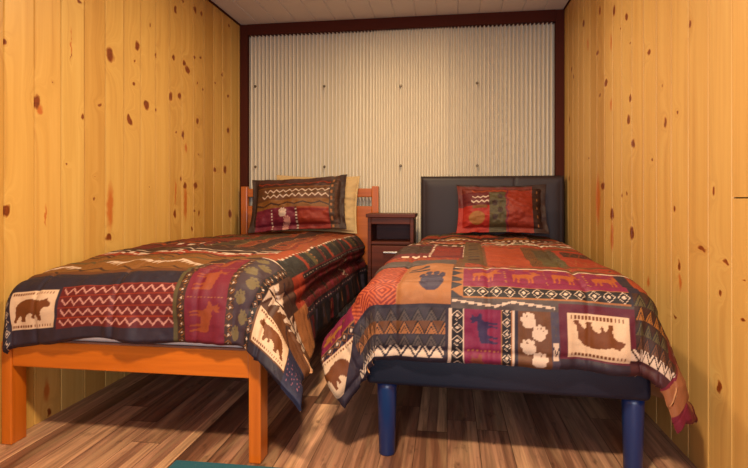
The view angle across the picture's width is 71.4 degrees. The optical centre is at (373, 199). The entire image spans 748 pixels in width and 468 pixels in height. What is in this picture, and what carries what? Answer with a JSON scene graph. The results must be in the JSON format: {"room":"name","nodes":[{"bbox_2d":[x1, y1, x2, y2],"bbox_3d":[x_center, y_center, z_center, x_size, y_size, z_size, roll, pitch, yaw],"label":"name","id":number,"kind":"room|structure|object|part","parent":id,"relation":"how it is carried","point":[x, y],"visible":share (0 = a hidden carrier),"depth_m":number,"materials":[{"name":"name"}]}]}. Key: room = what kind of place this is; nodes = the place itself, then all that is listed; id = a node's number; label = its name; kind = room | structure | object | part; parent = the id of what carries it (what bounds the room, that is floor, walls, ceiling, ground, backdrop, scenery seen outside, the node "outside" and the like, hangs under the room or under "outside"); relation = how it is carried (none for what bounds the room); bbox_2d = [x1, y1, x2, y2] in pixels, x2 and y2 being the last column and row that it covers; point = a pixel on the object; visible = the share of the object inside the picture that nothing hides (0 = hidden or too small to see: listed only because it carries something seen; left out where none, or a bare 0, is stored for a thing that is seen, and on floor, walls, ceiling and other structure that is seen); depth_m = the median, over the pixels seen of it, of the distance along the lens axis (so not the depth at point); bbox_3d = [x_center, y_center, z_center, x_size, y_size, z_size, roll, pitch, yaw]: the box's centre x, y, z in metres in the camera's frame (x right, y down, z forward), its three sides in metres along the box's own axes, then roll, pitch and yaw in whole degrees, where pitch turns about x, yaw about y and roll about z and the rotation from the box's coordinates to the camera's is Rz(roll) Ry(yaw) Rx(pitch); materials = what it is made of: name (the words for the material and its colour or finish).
{"room":"cabin bedroom","nodes":[
{"label":"cabin bedroom","id":0,"kind":"room"},
{"bbox_2d":[0,0,239,442],"bbox_3d":[-1.475,-0.232,1.513,0.020,2.292,5.414,0,0,9],"label":"wall","id":1,"kind":"structure","parent":0,"point":[120,119],"depth_m":2.53,"materials":[{"name":"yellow wood"}]},
{"bbox_2d":[208,0,240,25],"bbox_3d":[-1.472,-1.373,1.427,0.012,0.010,5.418,0,0,9],"label":"trim","id":2,"kind":"structure","parent":1,"relation":"attached to","point":[210,1],"depth_m":3.81,"materials":[{"name":"brown wood"}]},
{"bbox_2d":[240,25,248,233],"bbox_3d":[-1.024,-0.232,4.143,0.062,2.291,0.076,0,0,8],"label":"trim","id":3,"kind":"structure","parent":1,"relation":"attached to","point":[244,38],"depth_m":4.11,"materials":[{"name":"brown wood"}]},
{"bbox_2d":[0,316,696,467],"bbox_3d":[-0.234,0.944,1.346,2.645,0.060,5.600,0,0,8],"label":"floor","id":4,"kind":"structure","parent":0,"point":[138,420],"depth_m":2.07,"materials":[{"name":"brown wood"}]},
{"bbox_2d":[1,186,378,463],"bbox_3d":[-0.675,0.408,2.934,1.127,1.012,2.180,0,0,8],"label":"wooden bed","id":5,"kind":"object","parent":4,"relation":"on","point":[234,362],"visible":0.45,"depth_m":1.88,"materials":[{"name":"orange wood"}]},
{"bbox_3d":[-1.363,0.722,1.970,0.044,0.385,0.072,0,0,8],"label":"leg","id":6,"kind":"part","parent":5,"relation":"part of","materials":[{"name":"orange wood"}]},
{"bbox_3d":[-0.887,0.574,1.883,0.922,0.096,0.030,0,0,8],"label":"foot rail","id":7,"kind":"part","parent":5,"relation":"part of","materials":[{"name":"orange wood"}]},
{"bbox_2d":[75,338,242,347],"bbox_3d":[-0.721,0.426,2.918,0.932,0.204,2.105,0,0,8],"label":"mattress","id":8,"kind":"object","parent":5,"relation":"on","point":[84,339],"visible":0.02,"depth_m":1.86,"materials":[{"name":"white fabric"}]},
{"bbox_2d":[2,231,367,411],"bbox_3d":[-0.663,0.454,2.833,1.179,0.473,2.163,0,0,8],"label":"comforter","id":9,"kind":"object","parent":5,"relation":"on","point":[268,294],"visible":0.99,"depth_m":1.87,"materials":[{"name":"multicoloured fabric"}]},
{"bbox_2d":[248,174,346,233],"bbox_3d":[-0.538,0.032,3.675,0.712,0.418,0.208,0,0,4],"label":"pillow","id":10,"kind":"object","parent":9,"relation":"on","point":[312,203],"visible":1,"depth_m":3.62,"materials":[{"name":"multicoloured fabric"}]},
{"bbox_2d":[271,175,359,233],"bbox_3d":[-0.431,0.034,3.861,0.651,0.438,0.172,0,0,4],"label":"pillow","id":11,"kind":"object","parent":9,"relation":"on","point":[352,183],"visible":0.23,"depth_m":3.82,"materials":[{"name":"beige fabric"}]},
{"bbox_3d":[-1.007,0.408,4.061,0.052,1.012,0.045,0,0,8],"label":"headboard post","id":12,"kind":"part","parent":5,"relation":"part of","materials":[{"name":"orange wood"}]},
{"bbox_3d":[-0.407,0.722,1.830,0.044,0.385,0.072,0,0,8],"label":"leg","id":13,"kind":"part","parent":5,"relation":"part of","materials":[{"name":"orange wood"}]},
{"bbox_3d":[-0.498,-0.049,3.988,0.977,0.065,0.027,0,0,8],"label":"headboard rail","id":14,"kind":"part","parent":5,"relation":"part of","materials":[{"name":"orange wood"}]},
{"bbox_3d":[-0.498,0.273,3.989,0.977,0.442,0.022,0,0,8],"label":"headboard panel","id":15,"kind":"part","parent":5,"relation":"part of","materials":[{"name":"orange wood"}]},
{"bbox_3d":[0.011,0.408,3.913,0.052,1.012,0.045,0,0,8],"label":"headboard post","id":16,"kind":"part","parent":5,"relation":"part of","materials":[{"name":"orange wood"}]},
{"bbox_2d":[168,460,278,467],"bbox_3d":[-0.259,0.908,1.066,1.050,0.012,1.340,0,0,8],"label":"rug","id":17,"kind":"object","parent":4,"relation":"on","point":[178,463],"visible":1,"depth_m":1.76,"materials":[{"name":"teal fabric"}]},
{"bbox_2d":[366,213,417,283],"bbox_3d":[0.131,0.507,3.707,0.342,0.813,0.311,0,0,8],"label":"nightstand","id":18,"kind":"object","parent":4,"relation":"on","point":[388,233],"visible":0.43,"depth_m":3.60,"materials":[{"name":"red wood"}]},
{"bbox_3d":[-0.013,0.520,3.741,0.024,0.788,0.285,0,0,8],"label":"panel","id":19,"kind":"part","parent":18,"relation":"part of","materials":[{"name":"red wood"}]},
{"bbox_3d":[0.114,0.450,3.586,0.264,0.259,0.022,0,0,8],"label":"drawer","id":20,"kind":"part","parent":18,"relation":"part of","materials":[{"name":"red wood"}]},
{"bbox_2d":[371,239,409,244],"bbox_3d":[0.133,0.304,3.716,0.270,0.020,0.269,0,0,8],"label":"shelf","id":21,"kind":"object","parent":18,"relation":"attached to","point":[373,241],"depth_m":3.61,"materials":[{"name":"red wood"}]},
{"bbox_3d":[0.152,0.500,3.855,0.270,0.748,0.012,0,0,8],"label":"panel","id":22,"kind":"part","parent":18,"relation":"part of","materials":[{"name":"red wood"}]},
{"bbox_3d":[0.279,0.520,3.700,0.024,0.788,0.285,0,0,8],"label":"panel","id":23,"kind":"part","parent":18,"relation":"part of","materials":[{"name":"red wood"}]},
{"bbox_2d":[367,175,650,467],"bbox_3d":[0.662,0.373,2.775,1.015,1.082,2.107,0,0,11],"label":"upholstered bed","id":24,"kind":"object","parent":4,"relation":"on","point":[439,194],"visible":0.21,"depth_m":1.79,"materials":[{"name":"blue paint"}]},
{"bbox_3d":[0.047,0.782,1.874,0.072,0.264,0.072,0,0,10],"label":"leg","id":25,"kind":"part","parent":24,"relation":"part of","materials":[{"name":"blue paint"}]},
{"bbox_3d":[0.848,0.293,3.774,1.013,0.922,0.075,0,0,10],"label":"headboard","id":26,"kind":"part","parent":24,"relation":"part of","materials":[{"name":"black leather"}]},
{"bbox_2d":[321,232,697,433],"bbox_3d":[0.594,0.505,2.717,1.302,0.539,2.132,0,0,11],"label":"comforter","id":27,"kind":"object","parent":24,"relation":"on","point":[508,299],"visible":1,"depth_m":1.74,"materials":[{"name":"multicoloured fabric"}]},
{"bbox_2d":[456,184,548,233],"bbox_3d":[0.856,0.066,3.494,0.606,0.331,0.179,0,0,13],"label":"pillow","id":28,"kind":"object","parent":27,"relation":"on","point":[481,209],"visible":1,"depth_m":3.45,"materials":[{"name":"multicoloured fabric"}]},
{"bbox_3d":[0.858,0.782,1.724,0.072,0.264,0.072,0,0,10],"label":"leg","id":29,"kind":"part","parent":24,"relation":"part of","materials":[{"name":"blue paint"}]},
{"bbox_2d":[211,0,567,24],"bbox_3d":[-0.243,-1.393,1.322,2.635,0.030,5.550,0,0,8],"label":"ceiling","id":30,"kind":"structure","parent":0,"point":[245,12],"depth_m":3.76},
{"bbox_2d":[249,22,553,317],"bbox_3d":[0.167,-0.247,3.985,2.565,2.322,0.082,0,0,8],"label":"wall","id":31,"kind":"structure","parent":0,"point":[391,110],"depth_m":3.96,"materials":[{"name":"metal"}]},
{"bbox_2d":[247,9,555,36],"bbox_3d":[0.165,-1.335,3.973,2.341,0.084,0.081,0,0,8],"label":"trim","id":32,"kind":"structure","parent":31,"relation":"attached to","point":[536,16],"depth_m":3.92,"materials":[{"name":"brown wood"}]},
{"bbox_2d":[565,0,747,467],"bbox_3d":[1.024,-0.232,1.156,0.020,2.292,5.426,0,0,8],"label":"wall","id":33,"kind":"structure","parent":0,"point":[656,91],"depth_m":1.94,"materials":[{"name":"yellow wood"}]},
{"bbox_2d":[554,9,564,243],"bbox_3d":[1.355,-0.232,3.808,0.062,2.291,0.076,0,0,8],"label":"trim","id":34,"kind":"structure","parent":33,"relation":"attached to","point":[559,25],"depth_m":3.77,"materials":[{"name":"brown wood"}]}
]}

